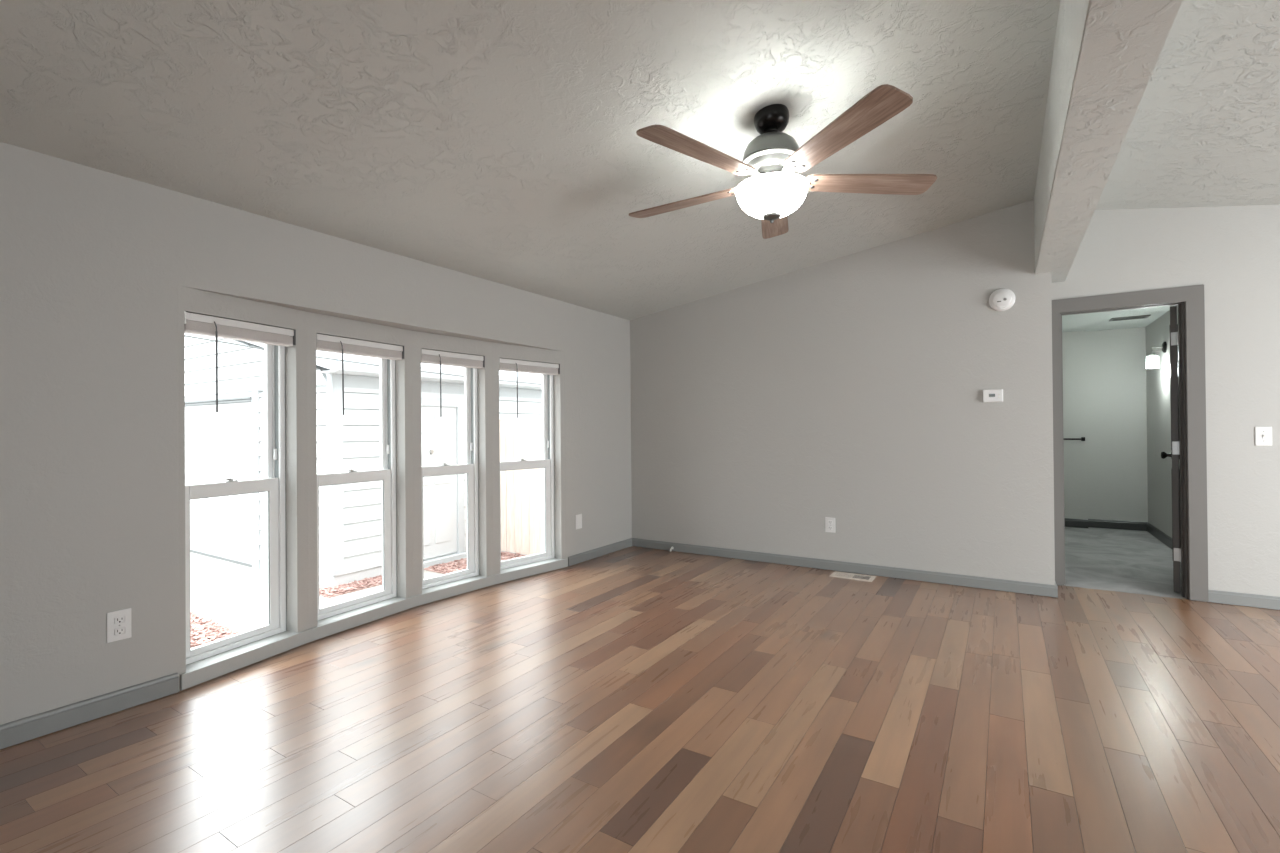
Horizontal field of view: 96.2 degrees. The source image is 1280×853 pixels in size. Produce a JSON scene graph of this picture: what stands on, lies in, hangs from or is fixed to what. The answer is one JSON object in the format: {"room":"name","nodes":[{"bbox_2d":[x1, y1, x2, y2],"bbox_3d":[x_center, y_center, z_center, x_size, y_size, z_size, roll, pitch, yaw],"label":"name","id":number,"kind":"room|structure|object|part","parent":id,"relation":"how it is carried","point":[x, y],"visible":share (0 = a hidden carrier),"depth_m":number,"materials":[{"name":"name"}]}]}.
{"room":"empty living room","nodes":[
{"label":"empty living room","id":0,"kind":"room"},
{"bbox_2d":[0,142,631,724],"bbox_3d":[-2.018,0.097,3.017,0.290,2.332,7.736,-1,0,32],"label":"wall","id":1,"kind":"structure","parent":0,"point":[94,262],"depth_m":2.56,"materials":[{"name":"grey paint"}]},
{"bbox_2d":[0,673,178,748],"bbox_3d":[-3.019,1.156,1.129,0.018,0.085,3.475,-1,0,32],"label":"baseboard","id":2,"kind":"structure","parent":1,"relation":"attached to","point":[18,731],"depth_m":2.33,"materials":[{"name":"grey paint"}]},
{"bbox_2d":[107,608,131,642],"bbox_3d":[-2.203,0.842,2.431,0.010,0.126,0.080,-1,0,32],"label":"wall outlet","id":3,"kind":"object","parent":1,"relation":"attached to","point":[118,622],"visible":1,"depth_m":2.43,"materials":[{"name":"white plastic"}]},
{"bbox_2d":[114,627,124,635],"bbox_3d":[-2.201,0.866,2.429,0.005,0.028,0.034,-1,0,32],"label":"receptacle","id":4,"kind":"object","parent":3,"relation":"attached to","point":[118,631],"depth_m":2.43,"materials":[{"name":"white plastic"}]},
{"bbox_2d":[114,616,124,623],"bbox_3d":[-2.201,0.818,2.430,0.005,0.028,0.034,-1,0,32],"label":"receptacle","id":5,"kind":"object","parent":3,"relation":"attached to","point":[117,619],"depth_m":2.43,"materials":[{"name":"white plastic"}]},
{"bbox_2d":[185,344,286,664],"bbox_3d":[-2.105,0.299,2.941,0.089,1.660,0.549,-1,0,22],"label":"window","id":6,"kind":"structure","parent":1,"relation":"in","point":[274,482],"depth_m":3.14,"materials":[{"name":"grey plastic"}]},
{"bbox_3d":[-2.129,-0.092,2.952,0.026,0.818,0.489,-1,0,22],"label":"sash","id":7,"kind":"part","parent":6,"relation":"part of","materials":[{"name":"clear glass"}]},
{"bbox_3d":[-2.087,0.692,2.933,0.030,0.821,0.489,-1,0,22],"label":"sash","id":8,"kind":"part","parent":6,"relation":"part of","materials":[{"name":"glass"}]},
{"bbox_2d":[184,311,295,411],"bbox_3d":[-2.009,-0.299,2.903,0.078,0.464,0.547,-1,0,22],"label":"window blind","id":9,"kind":"object","parent":6,"relation":"attached to","point":[198,324],"visible":0.85,"depth_m":2.85,"materials":[{"name":"white plastic"}]},
{"bbox_3d":[-2.022,-0.445,2.908,0.050,0.012,0.531,-1,0,22],"label":"rail","id":10,"kind":"part","parent":9,"relation":"part of","materials":[{"name":"white plastic"}]},
{"bbox_2d":[317,358,396,619],"bbox_3d":[-1.802,0.300,3.577,0.088,1.660,0.600,-1,0,28],"label":"window","id":11,"kind":"structure","parent":1,"relation":"in","point":[386,474],"depth_m":3.79,"materials":[{"name":"grey plastic"}]},
{"bbox_3d":[-1.785,0.693,3.568,0.030,0.821,0.540,-1,0,28],"label":"sash","id":12,"kind":"part","parent":11,"relation":"part of","materials":[{"name":"white plastic"}]},
{"bbox_3d":[-1.825,-0.091,3.590,0.026,0.818,0.540,-1,0,28],"label":"sash","id":13,"kind":"part","parent":11,"relation":"part of","materials":[{"name":"white plastic"}]},
{"bbox_2d":[316,333,403,414],"bbox_3d":[-1.711,-0.298,3.529,0.078,0.464,0.598,-1,0,28],"label":"window blind","id":14,"kind":"object","parent":11,"relation":"attached to","point":[325,343],"visible":0.8,"depth_m":3.48,"materials":[{"name":"white plastic"}]},
{"bbox_3d":[-1.723,-0.444,3.536,0.050,0.012,0.582,-1,0,28],"label":"rail","id":15,"kind":"part","parent":14,"relation":"part of","materials":[{"name":"white plastic"}]},
{"bbox_2d":[180,558,567,689],"bbox_3d":[-1.464,1.164,3.828,0.276,0.071,2.729,-1,0,32],"label":"sill","id":16,"kind":"structure","parent":1,"relation":"attached to","point":[217,665],"depth_m":3.36,"materials":[{"name":"grey paint"}]},
{"bbox_2d":[422,367,478,588],"bbox_3d":[-1.424,0.300,4.179,0.088,1.660,0.537,-1,0,36],"label":"window","id":17,"kind":"structure","parent":1,"relation":"in","point":[470,468],"depth_m":4.35,"materials":[{"name":"grey plastic"}]},
{"bbox_3d":[-1.445,-0.091,4.194,0.026,0.818,0.477,-1,0,36],"label":"sash","id":18,"kind":"part","parent":17,"relation":"part of","materials":[{"name":"clear glass"}]},
{"bbox_3d":[-1.408,0.693,4.168,0.030,0.821,0.477,-1,0,36],"label":"sash","id":19,"kind":"part","parent":17,"relation":"part of","materials":[{"name":"white plastic"}]},
{"bbox_2d":[421,348,484,416],"bbox_3d":[-1.341,-0.298,4.117,0.078,0.464,0.535,-1,0,36],"label":"window blind","id":20,"kind":"object","parent":17,"relation":"attached to","point":[440,358],"visible":0.84,"depth_m":4.08,"materials":[{"name":"white plastic"}]},
{"bbox_3d":[-1.352,-0.444,4.126,0.050,0.012,0.519,-1,0,36],"label":"rail","id":21,"kind":"part","parent":20,"relation":"part of","materials":[{"name":"white plastic"}]},
{"bbox_2d":[500,374,554,569],"bbox_3d":[-0.974,0.299,4.736,0.088,1.660,0.615,-1,0,41],"label":"window","id":22,"kind":"structure","parent":1,"relation":"in","point":[547,462],"depth_m":4.92,"materials":[{"name":"grey plastic"}]},
{"bbox_3d":[-0.959,0.693,4.723,0.030,0.821,0.555,-1,0,41],"label":"sash","id":23,"kind":"part","parent":22,"relation":"part of","materials":[{"name":"clear glass"}]},
{"bbox_3d":[-0.994,-0.092,4.752,0.026,0.818,0.555,-1,0,41],"label":"sash","id":24,"kind":"part","parent":22,"relation":"part of","materials":[{"name":"white plastic"}]},
{"bbox_2d":[499,358,559,417],"bbox_3d":[-0.897,-0.299,4.666,0.078,0.464,0.613,-1,0,41],"label":"window blind","id":25,"kind":"object","parent":22,"relation":"attached to","point":[511,365],"visible":0.86,"depth_m":4.63,"materials":[{"name":"white plastic"}]},
{"bbox_3d":[-0.908,-0.444,4.676,0.050,0.012,0.597,-1,0,41],"label":"rail","id":26,"kind":"part","parent":25,"relation":"part of","materials":[{"name":"white plastic"}]},
{"bbox_2d":[576,514,581,528],"bbox_3d":[-0.538,0.837,5.059,0.007,0.128,0.085,-1,0,32],"label":"blank wall plate","id":27,"kind":"object","parent":1,"relation":"attached to","point":[579,516],"visible":1,"depth_m":5.06,"materials":[{"name":"white plastic"}]},
{"bbox_2d":[568,538,631,565],"bbox_3d":[-0.349,1.159,5.346,0.014,0.080,0.989,-1,0,32],"label":"baseboard","id":28,"kind":"structure","parent":1,"relation":"attached to","point":[594,553],"depth_m":5.29,"materials":[{"name":"grey paint"}]},
{"bbox_2d":[339,317,473,339],"bbox_3d":[-1.604,-0.690,3.923,0.305,0.100,2.950,-1,0,32],"label":"trim","id":29,"kind":"structure","parent":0,"point":[339,317],"depth_m":3.80,"materials":[{"name":"grey paint"}]},
{"bbox_2d":[0,0,1175,332],"bbox_3d":[0.691,-1.384,3.049,4.980,0.684,11.090,-1,0,32],"label":"ceiling","id":30,"kind":"structure","parent":0,"point":[497,141],"depth_m":2.40,"materials":[{"name":"grey paint"}]},
{"bbox_2d":[629,84,936,238],"bbox_3d":[0.549,-1.173,2.637,1.384,0.505,1.448,-1,0,32],"label":"ceiling fan","id":31,"kind":"object","parent":30,"relation":"hanging from","point":[772,192],"visible":1,"depth_m":2.50,"materials":[{"name":"brown wood"}]},
{"bbox_3d":[0.218,-1.104,2.848,0.598,0.008,0.148,-1,11,33],"label":"blade","id":32,"kind":"part","parent":31,"relation":"part of","materials":[{"name":"brown wood"}]},
{"bbox_3d":[0.249,-1.107,2.321,0.598,0.008,0.148,0,11,-39],"label":"blade","id":33,"kind":"part","parent":31,"relation":"part of","materials":[{"name":"brown wood"}]},
{"bbox_3d":[0.597,-1.021,2.605,0.326,0.131,0.326,-1,0,32],"label":"lamp shade","id":34,"kind":"part","parent":31,"relation":"part of","materials":[{"name":"white glass"}]},
{"bbox_3d":[0.710,-1.107,3.040,0.148,0.008,0.598,-12,-3,14],"label":"blade","id":35,"kind":"part","parent":31,"relation":"part of","materials":[{"name":"brown wood"}]},
{"bbox_3d":[0.760,-1.112,2.188,0.148,0.008,0.598,11,-5,-21],"label":"blade","id":36,"kind":"part","parent":31,"relation":"part of","materials":[{"name":"brown wood"}]},
{"bbox_3d":[1.045,-1.112,2.632,0.598,0.008,0.148,0,-11,-3],"label":"blade","id":37,"kind":"part","parent":31,"relation":"part of","materials":[{"name":"brown wood"}]},
{"bbox_2d":[1034,0,1182,282],"bbox_3d":[0.987,-1.370,1.042,0.198,0.618,7.616,-1,0,32],"label":"ceiling beam","id":38,"kind":"structure","parent":30,"relation":"attached to","point":[1106,53],"depth_m":1.99,"materials":[{"name":"grey paint"}]},
{"bbox_2d":[1109,315,1150,320],"bbox_3d":[4.945,-1.095,5.805,0.300,0.008,0.180,-1,0,32],"label":"ceiling vent","id":39,"kind":"object","parent":30,"relation":"in","point":[1141,316],"visible":1,"depth_m":5.80,"materials":[{"name":"grey metal"}]},
{"bbox_2d":[0,527,1279,852],"bbox_3d":[1.724,1.179,2.482,7.228,0.020,10.940,-1,0,32],"label":"floor","id":40,"kind":"structure","parent":0,"point":[633,699],"depth_m":2.24,"materials":[{"name":"brown wood"}]},
{"bbox_2d":[830,571,875,581],"bbox_3d":[1.673,1.179,4.518,0.316,0.005,0.176,-1,0,33],"label":"floor vent","id":41,"kind":"object","parent":40,"relation":"in","point":[853,576],"visible":1,"depth_m":4.51,"materials":[{"name":"beige metal"}]},
{"bbox_2d":[630,200,1054,584],"bbox_3d":[1.501,-0.188,5.072,3.459,2.747,0.498,-1,0,32],"label":"wall","id":42,"kind":"structure","parent":0,"point":[848,389],"depth_m":4.57,"materials":[{"name":"grey paint"}]},
{"bbox_2d":[825,517,835,532],"bbox_3d":[1.567,0.811,4.729,0.082,0.122,0.010,-1,0,32],"label":"wall outlet","id":43,"kind":"object","parent":42,"relation":"attached to","point":[829,522],"visible":1,"depth_m":4.73,"materials":[{"name":"white plastic"}]},
{"bbox_2d":[632,538,1057,597],"bbox_3d":[1.381,1.142,4.844,3.473,0.080,0.014,-1,0,32],"label":"baseboard","id":44,"kind":"structure","parent":42,"relation":"attached to","point":[1048,590],"depth_m":4.58,"materials":[{"name":"grey paint"}]},
{"bbox_2d":[983,389,1002,402],"bbox_3d":[2.526,-0.219,4.111,0.124,0.092,0.028,-1,0,32],"label":"thermostat","id":45,"kind":"object","parent":42,"relation":"attached to","point":[995,395],"visible":1,"depth_m":4.10,"materials":[{"name":"white plastic"}]},
{"bbox_2d":[989,288,1014,310],"bbox_3d":[2.566,-0.902,4.071,0.160,0.160,0.050,-1,0,32],"label":"smoke detector","id":46,"kind":"object","parent":42,"relation":"attached to","point":[1002,299],"visible":1,"depth_m":4.06,"materials":[{"name":"white plastic"}]},
{"bbox_2d":[1062,327,1147,530],"bbox_3d":[4.736,0.039,6.926,2.325,2.260,0.210,-1,0,32],"label":"wall","id":47,"kind":"structure","parent":0,"point":[1105,401],"depth_m":6.54,"materials":[{"name":"grey paint"}]},
{"bbox_2d":[1064,437,1084,440],"bbox_3d":[4.797,0.147,6.722,0.663,0.044,0.069,-1,0,32],"label":"towel bar","id":48,"kind":"object","parent":47,"relation":"attached to","point":[1081,438],"visible":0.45,"depth_m":6.58,"materials":[{"name":"black metal"}]},
{"bbox_2d":[1065,518,1087,527],"bbox_3d":[4.459,1.120,6.968,1.550,0.097,0.014,-1,0,32],"label":"baseboard","id":49,"kind":"structure","parent":47,"relation":"attached to","point":[1078,523],"depth_m":6.61,"materials":[{"name":"grey paint"}]},
{"bbox_2d":[1088,519,1147,530],"bbox_3d":[5.388,1.109,6.486,0.535,0.097,0.014,-1,0,32],"label":"baseboard","id":50,"kind":"structure","parent":47,"relation":"attached to","point":[1095,523],"depth_m":6.48,"materials":[{"name":"grey paint"}]},
{"bbox_2d":[1146,305,1180,537],"bbox_3d":[4.847,0.028,5.041,0.120,2.260,3.034,-1,0,32],"label":"wall","id":51,"kind":"structure","parent":0,"point":[1158,376],"depth_m":5.84,"materials":[{"name":"grey paint"}]},
{"bbox_2d":[1149,341,1166,365],"bbox_3d":[5.047,-0.699,5.622,0.148,0.255,0.110,-1,0,32],"label":"wall lamp","id":52,"kind":"object","parent":51,"relation":"attached to","point":[1152,361],"visible":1,"depth_m":5.61,"materials":[{"name":"white glass"}]},
{"bbox_3d":[5.028,-0.641,5.634,0.060,0.096,0.060,-1,0,32],"label":"bulb","id":53,"kind":"part","parent":52,"relation":"part of","materials":[{"name":"white glass"}]},
{"bbox_3d":[5.099,-0.772,5.589,0.024,0.110,0.110,-1,0,32],"label":"wall plate","id":54,"kind":"part","parent":52,"relation":"part of","materials":[{"name":"black metal"}]},
{"bbox_2d":[1147,522,1171,548],"bbox_3d":[4.809,1.107,5.087,0.014,0.097,2.970,-1,0,32],"label":"baseboard","id":55,"kind":"structure","parent":51,"relation":"attached to","point":[1164,538],"depth_m":5.83,"materials":[{"name":"grey paint"}]},
{"bbox_2d":[1051,205,1279,596],"bbox_3d":[4.463,-0.221,3.418,3.316,2.745,0.120,-1,0,32],"label":"wall","id":56,"kind":"structure","parent":0,"point":[1233,251],"depth_m":3.74,"materials":[{"name":"grey paint"}]},
{"bbox_2d":[1052,284,1208,601],"bbox_3d":[3.421,0.113,4.068,0.832,2.098,0.136,-1,0,32],"label":"door frame","id":57,"kind":"structure","parent":56,"relation":"attached to","point":[1193,296],"depth_m":3.86,"materials":[{"name":"grey paint"}]},
{"bbox_2d":[1161,306,1180,592],"bbox_3d":[3.942,0.156,4.228,0.173,1.985,0.697,-1,0,43],"label":"door","id":58,"kind":"structure","parent":56,"relation":"in","point":[1173,327],"depth_m":3.99,"materials":[{"name":"grey paint"}]},
{"bbox_3d":[4.099,0.224,4.470,0.069,0.064,0.064,-1,0,43],"label":"knob","id":59,"kind":"part","parent":58,"relation":"part of","materials":[{"name":"black metal"}]},
{"bbox_3d":[3.847,-0.586,4.138,0.043,0.270,0.235,-1,0,43],"label":"panel","id":60,"kind":"part","parent":58,"relation":"part of","materials":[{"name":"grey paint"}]},
{"bbox_3d":[3.852,-0.091,4.136,0.043,0.520,0.235,-1,0,43],"label":"panel","id":61,"kind":"part","parent":58,"relation":"part of","materials":[{"name":"grey paint"}]},
{"bbox_3d":[3.857,0.624,4.132,0.043,0.650,0.235,-1,0,43],"label":"panel","id":62,"kind":"part","parent":58,"relation":"part of","materials":[{"name":"grey paint"}]},
{"bbox_2d":[1208,589,1279,609],"bbox_3d":[4.794,1.105,3.128,2.473,0.080,0.014,-1,0,32],"label":"baseboard","id":63,"kind":"structure","parent":56,"relation":"attached to","point":[1215,596],"depth_m":3.69,"materials":[{"name":"grey paint"}]},
{"bbox_2d":[1255,427,1271,445],"bbox_3d":[3.967,0.062,3.652,0.076,0.122,0.016,-1,0,32],"label":"light switch","id":64,"kind":"object","parent":56,"relation":"attached to","point":[1263,435],"visible":1,"depth_m":3.65,"materials":[{"name":"white plastic"}]},
{"bbox_2d":[1095,0,1279,209],"bbox_3d":[2.550,-1.368,0.015,3.581,0.776,7.956,-1,0,32],"label":"ceiling","id":65,"kind":"structure","parent":0,"point":[1204,130],"depth_m":2.81,"materials":[{"name":"grey paint"}]},
{"label":"outside","id":66,"kind":"structure","parent":0,"visible":0},
{"bbox_2d":[190,551,527,631],"bbox_3d":[-8.758,1.939,17.390,26.550,0.200,60.000,-1,0,32],"label":"ground","id":67,"kind":"structure","parent":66,"point":[233,595],"depth_m":5.98,"materials":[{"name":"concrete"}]},
{"bbox_2d":[190,612,240,647],"bbox_3d":[-3.936,1.706,4.365,3.863,0.052,1.385,-1,0,32],"label":"mulch bed","id":68,"kind":"object","parent":67,"relation":"on","point":[203,631],"visible":0.04,"depth_m":4.78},
{"bbox_2d":[319,575,382,597],"bbox_3d":[-2.996,1.709,6.297,0.332,0.049,1.023,-1,0,32],"label":"mulch bed","id":69,"kind":"object","parent":67,"relation":"on","point":[340,589],"visible":0.7,"depth_m":6.09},
{"bbox_2d":[184,333,541,586],"bbox_3d":[-5.952,-0.112,11.468,10.870,3.790,6.400,-1,0,32],"label":"neighboring house","id":70,"kind":"structure","parent":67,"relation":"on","point":[229,442],"depth_m":7.23,"materials":[{"name":"grey"}]},
{"bbox_3d":[-5.836,0.671,7.789,2.790,2.180,0.050,-1,0,32],"label":"door trim","id":71,"kind":"part","parent":70,"relation":"part of","materials":[{"name":"grey"}]},
{"bbox_3d":[-2.708,-0.033,7.109,0.009,0.230,0.250,-1,0,32],"label":"panel","id":72,"kind":"part","parent":70,"relation":"part of","materials":[{"name":"grey"}]},
{"bbox_3d":[-2.704,0.457,7.106,0.009,0.550,0.250,-1,0,32],"label":"panel","id":73,"kind":"part","parent":70,"relation":"part of","materials":[{"name":"grey"}]},
{"bbox_3d":[-2.698,1.182,7.103,0.009,0.600,0.250,-1,0,32],"label":"panel","id":74,"kind":"part","parent":70,"relation":"part of","materials":[{"name":"grey wood"}]},
{"bbox_3d":[-2.630,0.697,7.249,0.024,1.910,0.770,-1,0,32],"label":"entry door","id":75,"kind":"part","parent":70,"relation":"part of","materials":[{"name":"grey"}]},
{"bbox_3d":[-2.537,-0.033,7.380,0.009,0.230,0.250,-1,0,32],"label":"panel","id":76,"kind":"part","parent":70,"relation":"part of","materials":[{"name":"grey"}]},
{"bbox_3d":[-2.533,0.457,7.377,0.009,0.550,0.250,-1,0,32],"label":"panel","id":77,"kind":"part","parent":70,"relation":"part of","materials":[{"name":"grey"}]},
{"bbox_3d":[-2.527,1.182,7.373,0.009,0.600,0.250,-1,0,32],"label":"panel","id":78,"kind":"part","parent":70,"relation":"part of","materials":[{"name":"grey wood"}]},
{"bbox_3d":[-2.619,0.662,7.242,0.050,2.040,0.970,-1,0,32],"label":"door trim","id":79,"kind":"part","parent":70,"relation":"part of","materials":[{"name":"grey"}]},
{"bbox_2d":[424,551,526,573],"bbox_3d":[-1.382,1.700,6.847,2.211,0.050,1.199,-1,0,32],"label":"mulch bed","id":80,"kind":"object","parent":67,"relation":"on","point":[456,565],"visible":0.09,"depth_m":7.06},
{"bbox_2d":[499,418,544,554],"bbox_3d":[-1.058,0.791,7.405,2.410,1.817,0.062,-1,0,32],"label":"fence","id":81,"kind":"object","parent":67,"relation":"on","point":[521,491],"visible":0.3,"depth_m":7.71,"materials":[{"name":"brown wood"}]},
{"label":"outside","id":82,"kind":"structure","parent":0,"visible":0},
{"bbox_2d":[184,335,541,384],"bbox_3d":[-1.287,-0.589,7.126,0.624,0.153,8.241,-1,0,27],"label":"trim","id":83,"kind":"structure","parent":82,"point":[184,335],"depth_m":4.85,"materials":[{"name":"grey plastic"}]}
]}

